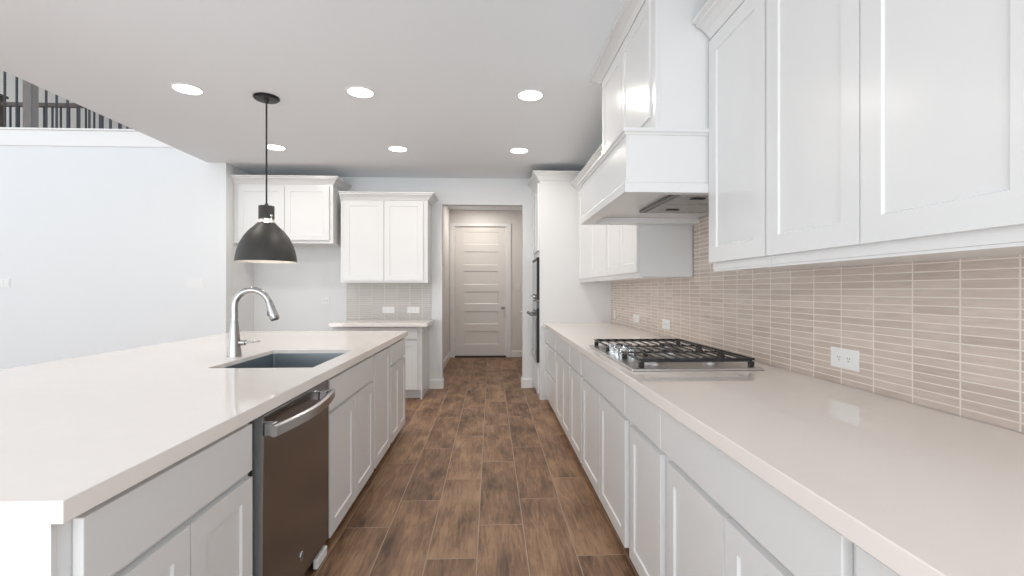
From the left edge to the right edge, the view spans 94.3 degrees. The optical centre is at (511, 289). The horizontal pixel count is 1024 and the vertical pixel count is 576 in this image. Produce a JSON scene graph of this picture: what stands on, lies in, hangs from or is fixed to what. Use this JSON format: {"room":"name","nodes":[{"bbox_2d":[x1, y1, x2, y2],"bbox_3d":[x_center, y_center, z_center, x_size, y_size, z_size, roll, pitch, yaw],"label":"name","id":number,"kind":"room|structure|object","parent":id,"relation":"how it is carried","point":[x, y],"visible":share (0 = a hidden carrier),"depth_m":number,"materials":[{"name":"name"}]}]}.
{"room":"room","nodes":[
{"label":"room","id":0,"kind":"room"},
{"bbox_2d":[0,70,130,128],"bbox_3d":[-6.753,-3.040,8.970,6.300,2.620,0.120,0,0,-3],"label":"wall","id":1,"kind":"structure","parent":0,"point":[10,79],"depth_m":8.83,"materials":[{"name":"paint"}]},
{"bbox_2d":[0,145,232,369],"bbox_3d":[-6.462,-0.249,5.220,6.550,2.999,0.140,0,0,-3],"label":"wall","id":2,"kind":"structure","parent":0,"point":[100,247],"depth_m":5.24,"materials":[{"name":"paint"}]},
{"bbox_2d":[0,279,9,287],"bbox_3d":[-5.569,-0.075,5.184,0.170,0.100,0.008,0,0,-3],"label":"light switch","id":3,"kind":"object","parent":2,"relation":"attached to","point":[4,283],"visible":1,"depth_m":5.18,"materials":[{"name":"white plastic"}]},
{"bbox_2d":[0,127,173,147],"bbox_3d":[-6.577,-1.675,5.215,6.320,0.191,0.200,0,0,-3],"label":"trim","id":4,"kind":"structure","parent":2,"relation":"attached to","point":[13,136],"depth_m":5.21,"materials":[{"name":"paint"}]},
{"bbox_2d":[3,71,131,128],"bbox_3d":[-6.113,-2.361,5.250,5.250,1.179,0.090,0,0,-3],"label":"stair railing","id":5,"kind":"object","parent":4,"relation":"on","point":[30,91],"visible":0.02,"depth_m":5.28,"materials":[{"name":"black metal"}]},
{"bbox_2d":[233,166,253,330],"bbox_3d":[-3.259,-0.085,5.677,0.110,2.670,0.480,0,0,-3],"label":"wall","id":6,"kind":"structure","parent":0,"point":[243,272],"depth_m":5.67,"materials":[{"name":"paint"}]},
{"bbox_2d":[0,0,624,178],"bbox_3d":[-0.907,-1.595,1.749,4.657,0.350,8.775,0,0,-3],"label":"ceiling","id":7,"kind":"structure","parent":0,"point":[445,77],"depth_m":3.15,"materials":[{"name":"paint"}]},
{"bbox_2d":[169,82,204,94],"bbox_3d":[-2.290,-1.417,3.352,0.206,0.006,0.206,0,0,-3],"label":"recessed light","id":8,"kind":"object","parent":7,"relation":"in","point":[185,88],"visible":1,"depth_m":3.34,"materials":[{"name":"white plastic"}]},
{"bbox_2d":[234,92,296,262],"bbox_3d":[-1.808,-0.814,3.498,0.414,1.212,0.414,0,0,-3],"label":"pendant lamp","id":9,"kind":"object","parent":7,"relation":"hanging from","point":[265,241],"visible":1,"depth_m":3.40,"materials":[{"name":"black metal"}]},
{"bbox_2d":[264,144,286,150],"bbox_3d":[-2.351,-1.417,4.721,0.206,0.006,0.206,0,0,-3],"label":"recessed light","id":10,"kind":"object","parent":7,"relation":"in","point":[269,146],"visible":0.97,"depth_m":4.72,"materials":[{"name":"white plastic"}]},
{"bbox_2d":[345,86,374,97],"bbox_3d":[-1.087,-1.417,3.405,0.206,0.006,0.206,0,0,-3],"label":"recessed light","id":11,"kind":"object","parent":7,"relation":"in","point":[355,91],"visible":1,"depth_m":3.40,"materials":[{"name":"white plastic"}]},
{"bbox_2d":[387,146,407,151],"bbox_3d":[-1.147,-1.417,4.774,0.206,0.006,0.206,0,0,-3],"label":"recessed light","id":12,"kind":"object","parent":7,"relation":"in","point":[391,148],"visible":1,"depth_m":4.75,"materials":[{"name":"white plastic"}]},
{"bbox_2d":[509,147,528,153],"bbox_3d":[0.072,-1.417,4.828,0.206,0.006,0.206,0,0,-3],"label":"recessed light","id":13,"kind":"object","parent":7,"relation":"in","point":[518,150],"visible":1,"depth_m":4.82,"materials":[{"name":"white plastic"}]},
{"bbox_2d":[516,89,543,100],"bbox_3d":[0.132,-1.417,3.459,0.206,0.006,0.206,0,0,-3],"label":"recessed light","id":14,"kind":"object","parent":7,"relation":"in","point":[528,94],"visible":1,"depth_m":3.46,"materials":[{"name":"white plastic"}]},
{"bbox_2d":[254,177,533,388],"bbox_3d":[-1.044,-0.085,6.075,4.550,2.670,0.120,0,0,-3],"label":"wall","id":15,"kind":"structure","parent":0,"point":[296,291],"depth_m":6.00,"materials":[{"name":"paint"}]},
{"bbox_2d":[230,175,351,246],"bbox_3d":[-2.601,-0.922,5.673,1.201,0.765,0.544,0,0,-3],"label":"upper cabinet","id":16,"kind":"object","parent":15,"relation":"attached to","point":[307,207],"visible":0.79,"depth_m":5.47,"materials":[{"name":"paint"}]},
{"bbox_2d":[322,297,329,303],"bbox_3d":[-2.335,0.133,5.953,0.099,0.095,0.008,0,0,-3],"label":"wall outlet","id":17,"kind":"object","parent":15,"relation":"attached to","point":[325,300],"visible":1,"depth_m":5.95,"materials":[{"name":"white plastic"}]},
{"bbox_2d":[339,191,437,282],"bbox_3d":[-1.472,-0.615,5.763,1.097,1.060,0.464,0,0,-3],"label":"upper cabinet","id":18,"kind":"object","parent":15,"relation":"attached to","point":[386,237],"visible":1,"depth_m":5.59,"materials":[{"name":"paint"}]},
{"bbox_2d":[346,283,430,318],"bbox_3d":[-1.549,0.142,5.988,1.060,0.452,0.008,0,0,-3],"label":"backsplash","id":19,"kind":"structure","parent":15,"relation":"attached to","point":[363,300],"depth_m":5.98,"materials":[{"name":"beige tile"}]},
{"bbox_2d":[382,307,393,312],"bbox_3d":[-1.556,0.251,5.980,0.150,0.080,0.008,0,0,-3],"label":"wall outlet","id":20,"kind":"object","parent":19,"relation":"attached to","point":[384,309],"visible":1,"depth_m":5.98,"materials":[{"name":"white plastic"}]},
{"bbox_2d":[407,307,419,312],"bbox_3d":[-1.244,0.251,5.994,0.153,0.080,0.008,0,0,-3],"label":"wall outlet","id":21,"kind":"object","parent":19,"relation":"attached to","point":[409,309],"visible":1,"depth_m":5.99,"materials":[{"name":"white plastic"}]},
{"bbox_2d":[430,377,443,388],"bbox_3d":[-0.953,1.187,6.071,0.162,0.124,0.136,0,0,-3],"label":"baseboard","id":22,"kind":"structure","parent":15,"relation":"attached to","point":[434,383],"depth_m":6.00,"materials":[{"name":"paint"}]},
{"bbox_2d":[521,377,532,387],"bbox_3d":[0.189,1.187,6.121,0.142,0.124,0.136,0,0,-3],"label":"baseboard","id":23,"kind":"structure","parent":15,"relation":"attached to","point":[525,382],"depth_m":6.05,"materials":[{"name":"paint"}]},
{"bbox_2d":[443,206,449,359],"bbox_3d":[-1.142,-0.117,7.465,0.098,2.735,2.664,0,0,-3],"label":"wall","id":24,"kind":"structure","parent":0,"point":[446,211],"depth_m":8.14,"materials":[{"name":"paint"}]},
{"bbox_2d":[443,351,450,368],"bbox_3d":[-1.085,1.187,7.459,0.016,0.124,2.640,0,0,-3],"label":"baseboard","id":25,"kind":"structure","parent":24,"relation":"attached to","point":[445,361],"depth_m":7.99,"materials":[{"name":"paint"}]},
{"bbox_2d":[303,357,638,575],"bbox_3d":[-4.137,1.290,3.020,11.000,0.080,11.600,0,0,-3],"label":"floor","id":26,"kind":"structure","parent":0,"point":[481,476],"depth_m":2.86,"materials":[{"name":"brown wood"}]},
{"bbox_2d":[0,524,55,575],"bbox_3d":[-1.411,0.830,0.830,1.173,0.838,0.010,0,0,-3],"label":"end panel","id":27,"kind":"object","parent":26,"relation":"on","point":[25,550],"visible":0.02,"depth_m":0.85,"materials":[{"name":"paint"}]},
{"bbox_2d":[56,423,251,575],"bbox_3d":[-1.126,0.830,1.187,0.615,0.838,0.677,0,0,-3],"label":"base cabinet","id":28,"kind":"object","parent":26,"relation":"on","point":[193,516],"visible":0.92,"depth_m":1.17,"materials":[{"name":"paint"}]},
{"bbox_2d":[248,380,334,575],"bbox_3d":[-1.103,0.833,1.891,0.684,0.830,0.695,0,0,-3],"label":"dishwasher","id":29,"kind":"object","parent":26,"relation":"on","point":[289,473],"visible":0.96,"depth_m":1.81,"materials":[{"name":"silver metal"}]},
{"bbox_2d":[327,356,373,537],"bbox_3d":[-1.192,0.830,2.675,0.615,0.838,0.864,0,0,-3],"label":"base cabinet","id":30,"kind":"object","parent":26,"relation":"on","point":[351,411],"visible":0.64,"depth_m":2.59,"materials":[{"name":"paint"}]},
{"bbox_2d":[332,326,428,398],"bbox_3d":[-1.545,0.830,5.684,1.015,0.838,0.614,0,0,-3],"label":"base cabinet","id":31,"kind":"object","parent":26,"relation":"on","point":[416,355],"visible":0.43,"depth_m":5.40,"materials":[{"name":"paint"}]},
{"bbox_2d":[329,319,433,326],"bbox_3d":[-1.507,0.390,5.646,1.082,0.042,0.694,0,0,-3],"label":"countertop","id":32,"kind":"structure","parent":31,"relation":"on","point":[349,322],"depth_m":5.32,"materials":[{"name":"stone"}]},
{"bbox_2d":[371,346,389,468],"bbox_3d":[-1.222,0.830,3.363,0.615,0.838,0.506,0,0,-3],"label":"base cabinet","id":33,"kind":"object","parent":26,"relation":"on","point":[381,379],"visible":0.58,"depth_m":3.35,"materials":[{"name":"paint"}]},
{"bbox_2d":[390,338,404,442],"bbox_3d":[-1.248,0.830,3.934,0.615,0.838,0.628,0,0,-3],"label":"base cabinet","id":34,"kind":"object","parent":26,"relation":"on","point":[397,349],"visible":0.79,"depth_m":3.89,"materials":[{"name":"paint"}]},
{"bbox_2d":[545,328,556,411],"bbox_3d":[0.772,0.830,4.978,0.758,0.838,0.863,0,0,-3],"label":"base cabinet","id":35,"kind":"object","parent":26,"relation":"on","point":[550,338],"visible":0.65,"depth_m":4.89,"materials":[{"name":"paint"}]},
{"bbox_2d":[555,336,571,440],"bbox_3d":[0.809,0.830,4.127,0.758,0.838,0.833,0,0,-3],"label":"base cabinet","id":36,"kind":"object","parent":26,"relation":"on","point":[562,357],"visible":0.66,"depth_m":4.06,"materials":[{"name":"paint"}]},
{"bbox_2d":[528,170,610,399],"bbox_3d":[0.670,-0.044,5.705,0.899,2.586,0.750,0,0,-3],"label":"oven tower","id":37,"kind":"object","parent":26,"relation":"on","point":[562,298],"visible":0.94,"depth_m":5.41,"materials":[{"name":"paint"}]},
{"bbox_2d":[527,300,538,362],"bbox_3d":[0.247,0.477,5.721,0.101,0.705,0.612,0,0,-3],"label":"wall oven","id":38,"kind":"object","parent":37,"relation":"attached to","point":[535,304],"visible":1,"depth_m":5.52,"materials":[{"name":"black metal"}]},
{"bbox_2d":[530,257,538,299],"bbox_3d":[0.268,-0.131,5.721,0.059,0.488,0.612,0,0,-3],"label":"microwave","id":39,"kind":"object","parent":37,"relation":"in","point":[535,266],"visible":1,"depth_m":5.59,"materials":[{"name":"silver metal"}]},
{"bbox_2d":[570,346,584,462],"bbox_3d":[0.838,0.830,3.473,0.758,0.838,0.468,0,0,-3],"label":"base cabinet","id":40,"kind":"object","parent":26,"relation":"on","point":[576,377],"visible":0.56,"depth_m":3.44,"materials":[{"name":"paint"}]},
{"bbox_2d":[582,354,629,547],"bbox_3d":[0.872,0.830,2.714,0.758,0.838,1.045,0,0,-3],"label":"base cabinet","id":41,"kind":"object","parent":26,"relation":"on","point":[605,426],"visible":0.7,"depth_m":2.52,"materials":[{"name":"paint"}]},
{"bbox_2d":[625,384,666,575],"bbox_3d":[0.905,0.830,1.962,0.758,0.838,0.456,0,0,-3],"label":"base cabinet","id":42,"kind":"object","parent":26,"relation":"on","point":[647,461],"visible":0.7,"depth_m":1.88,"materials":[{"name":"paint"}]},
{"bbox_2d":[661,409,855,575],"bbox_3d":[0.935,0.830,1.283,0.758,0.838,0.899,0,0,-3],"label":"base cabinet","id":43,"kind":"object","parent":26,"relation":"on","point":[723,519],"visible":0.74,"depth_m":1.22,"materials":[{"name":"paint"}]},
{"bbox_2d":[856,545,899,575],"bbox_3d":[0.979,0.830,0.287,0.758,0.838,1.086,0,0,-3],"label":"base cabinet","id":44,"kind":"object","parent":26,"relation":"on","point":[866,564],"visible":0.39,"depth_m":0.77,"materials":[{"name":"paint"}]},
{"bbox_2d":[543,322,1023,575],"bbox_3d":[0.865,0.390,2.577,0.784,0.042,5.673,0,0,-3],"label":"countertop","id":45,"kind":"structure","parent":44,"relation":"on","point":[923,491],"depth_m":1.06,"materials":[{"name":"stone"}]},
{"bbox_2d":[589,339,763,370],"bbox_3d":[0.828,0.338,2.629,0.614,0.060,0.940,0,0,-3],"label":"cooktop","id":46,"kind":"object","parent":45,"relation":"in","point":[666,356],"visible":1,"depth_m":2.37,"materials":[{"name":"metal"}]},
{"bbox_3d":[-1.794,0.830,2.527,0.598,0.838,3.392,0,0,-3],"label":"panel","id":47,"kind":"object","parent":26,"relation":"on","visible":0},
{"bbox_2d":[0,331,407,524],"bbox_3d":[-1.619,0.390,2.530,1.515,0.042,3.468,0,0,-3],"label":"countertop","id":48,"kind":"structure","parent":47,"relation":"on","point":[78,433],"depth_m":1.49,"materials":[{"name":"stone"}]},
{"bbox_2d":[227,287,278,356],"bbox_3d":[-1.440,0.176,2.644,0.280,0.387,0.074,0,0,-3],"label":"faucet","id":49,"kind":"object","parent":48,"relation":"on","point":[234,342],"visible":1,"depth_m":2.63,"materials":[{"name":"metal"}]},
{"bbox_2d":[224,353,344,367],"bbox_3d":[-1.212,0.497,2.592,0.490,0.214,0.681,0,0,-3],"label":"sink","id":50,"kind":"object","parent":48,"relation":"in","point":[275,360],"visible":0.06,"depth_m":2.92,"materials":[{"name":"metal"}]},
{"bbox_2d":[448,206,521,209],"bbox_3d":[-0.285,-1.518,7.583,1.900,0.065,2.824,0,0,-3],"label":"ceiling","id":51,"kind":"structure","parent":0,"point":[450,207],"depth_m":8.65,"materials":[{"name":"paint"}]},
{"bbox_2d":[450,210,521,356],"bbox_3d":[-0.373,-0.117,8.892,1.760,2.735,0.120,0,0,-3],"label":"wall","id":52,"kind":"structure","parent":0,"point":[513,217],"depth_m":8.85,"materials":[{"name":"paint"}]},
{"bbox_2d":[455,227,505,355],"bbox_3d":[-0.590,0.022,8.815,0.952,2.395,0.125,0,0,-3],"label":"door","id":53,"kind":"structure","parent":52,"relation":"in","point":[480,252],"depth_m":8.84,"materials":[{"name":"paint"}]},
{"bbox_2d":[450,223,510,357],"bbox_3d":[-0.581,0.009,8.810,1.127,2.479,0.024,0,0,-3],"label":"trim","id":54,"kind":"structure","parent":52,"relation":"attached to","point":[452,225],"depth_m":8.80,"materials":[{"name":"paint"}]},
{"bbox_2d":[455,355,505,357],"bbox_3d":[-0.586,1.235,8.818,0.943,0.028,0.090,0,0,-3],"label":"trim","id":55,"kind":"structure","parent":52,"relation":"attached to","point":[492,356],"depth_m":8.77,"materials":[{"name":"brown metal"}]},
{"bbox_2d":[512,350,521,356],"bbox_3d":[0.195,1.187,8.849,0.408,0.124,0.016,0,0,-3],"label":"baseboard","id":56,"kind":"structure","parent":52,"relation":"attached to","point":[515,353],"depth_m":8.84,"materials":[{"name":"paint"}]},
{"bbox_2d":[615,215,1021,432],"bbox_3d":[1.362,-0.085,1.789,0.121,2.670,8.655,0,0,-3],"label":"wall","id":57,"kind":"structure","parent":0,"point":[706,215],"depth_m":2.19,"materials":[{"name":"paint"}]},
{"bbox_2d":[571,149,648,282],"bbox_3d":[0.932,-0.644,4.743,0.460,1.122,1.349,0,0,-3],"label":"upper cabinet","id":58,"kind":"object","parent":57,"relation":"attached to","point":[592,238],"visible":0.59,"depth_m":4.61,"materials":[{"name":"paint"}]},
{"bbox_2d":[578,0,710,224],"bbox_3d":[0.862,-0.929,2.655,0.784,0.981,1.184,0,0,-3],"label":"range hood","id":59,"kind":"object","parent":57,"relation":"attached to","point":[652,67],"visible":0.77,"depth_m":2.16,"materials":[{"name":"paint"}]},
{"bbox_2d":[598,144,692,279],"bbox_3d":[0.981,-0.644,3.643,0.460,1.122,0.846,0,0,-3],"label":"upper cabinet","id":60,"kind":"object","parent":57,"relation":"attached to","point":[633,251],"visible":0.46,"depth_m":3.23,"materials":[{"name":"paint"}]},
{"bbox_2d":[692,0,859,271],"bbox_3d":[1.052,-0.644,1.919,0.470,1.122,0.441,0,0,-3],"label":"upper cabinet","id":61,"kind":"object","parent":57,"relation":"attached to","point":[736,29],"visible":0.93,"depth_m":1.89,"materials":[{"name":"paint"}]},
{"bbox_2d":[611,216,1023,432],"bbox_3d":[1.261,-0.051,2.595,0.008,0.838,5.673,0,0,-3],"label":"backsplash","id":62,"kind":"structure","parent":57,"relation":"attached to","point":[947,336],"depth_m":1.68,"materials":[{"name":"beige tile"}]},
{"bbox_2d":[633,314,639,322],"bbox_3d":[1.171,0.268,4.467,0.008,0.076,0.183,0,0,-3],"label":"wall outlet","id":63,"kind":"object","parent":62,"relation":"attached to","point":[636,318],"visible":1,"depth_m":4.46,"materials":[{"name":"white plastic"}]},
{"bbox_2d":[662,319,669,329],"bbox_3d":[1.204,0.268,3.710,0.008,0.076,0.159,0,0,-3],"label":"wall outlet","id":64,"kind":"object","parent":62,"relation":"attached to","point":[665,323],"visible":1,"depth_m":3.71,"materials":[{"name":"white plastic"}]},
{"bbox_2d":[831,346,859,371],"bbox_3d":[1.287,0.266,1.839,0.008,0.078,0.145,0,0,-3],"label":"wall outlet","id":65,"kind":"object","parent":62,"relation":"attached to","point":[843,358],"visible":1,"depth_m":1.83,"materials":[{"name":"white plastic"}]},
{"bbox_2d":[836,354,841,361],"bbox_3d":[1.283,0.266,1.864,0.001,0.030,0.030,0,0,-3],"label":"socket","id":66,"kind":"object","parent":65,"relation":"attached to","point":[838,356],"depth_m":1.86,"materials":[{"name":"white plastic"}]},
{"bbox_2d":[845,355,851,363],"bbox_3d":[1.285,0.266,1.814,0.001,0.030,0.030,0,0,-3],"label":"socket","id":67,"kind":"object","parent":65,"relation":"attached to","point":[848,358],"depth_m":1.81,"materials":[{"name":"white plastic"}]},
{"bbox_2d":[766,0,1023,266],"bbox_3d":[1.081,-0.644,1.259,0.470,1.122,0.872,0,0,-3],"label":"upper cabinet","id":68,"kind":"object","parent":57,"relation":"attached to","point":[895,128],"visible":1,"depth_m":1.17,"materials":[{"name":"paint"}]},
{"bbox_3d":[-6.671,-1.630,7.117,6.300,0.200,3.590,0,0,-3],"label":"floor","id":69,"kind":"structure","parent":0,"visible":0},
{"bbox_2d":[0,94,128,128],"bbox_3d":[-6.690,-2.341,7.212,2.330,1.219,0.180,0,0,-3],"label":"stair railing","id":70,"kind":"object","parent":69,"relation":"on","point":[10,105],"visible":0.2,"depth_m":7.19,"materials":[{"name":"black metal"}]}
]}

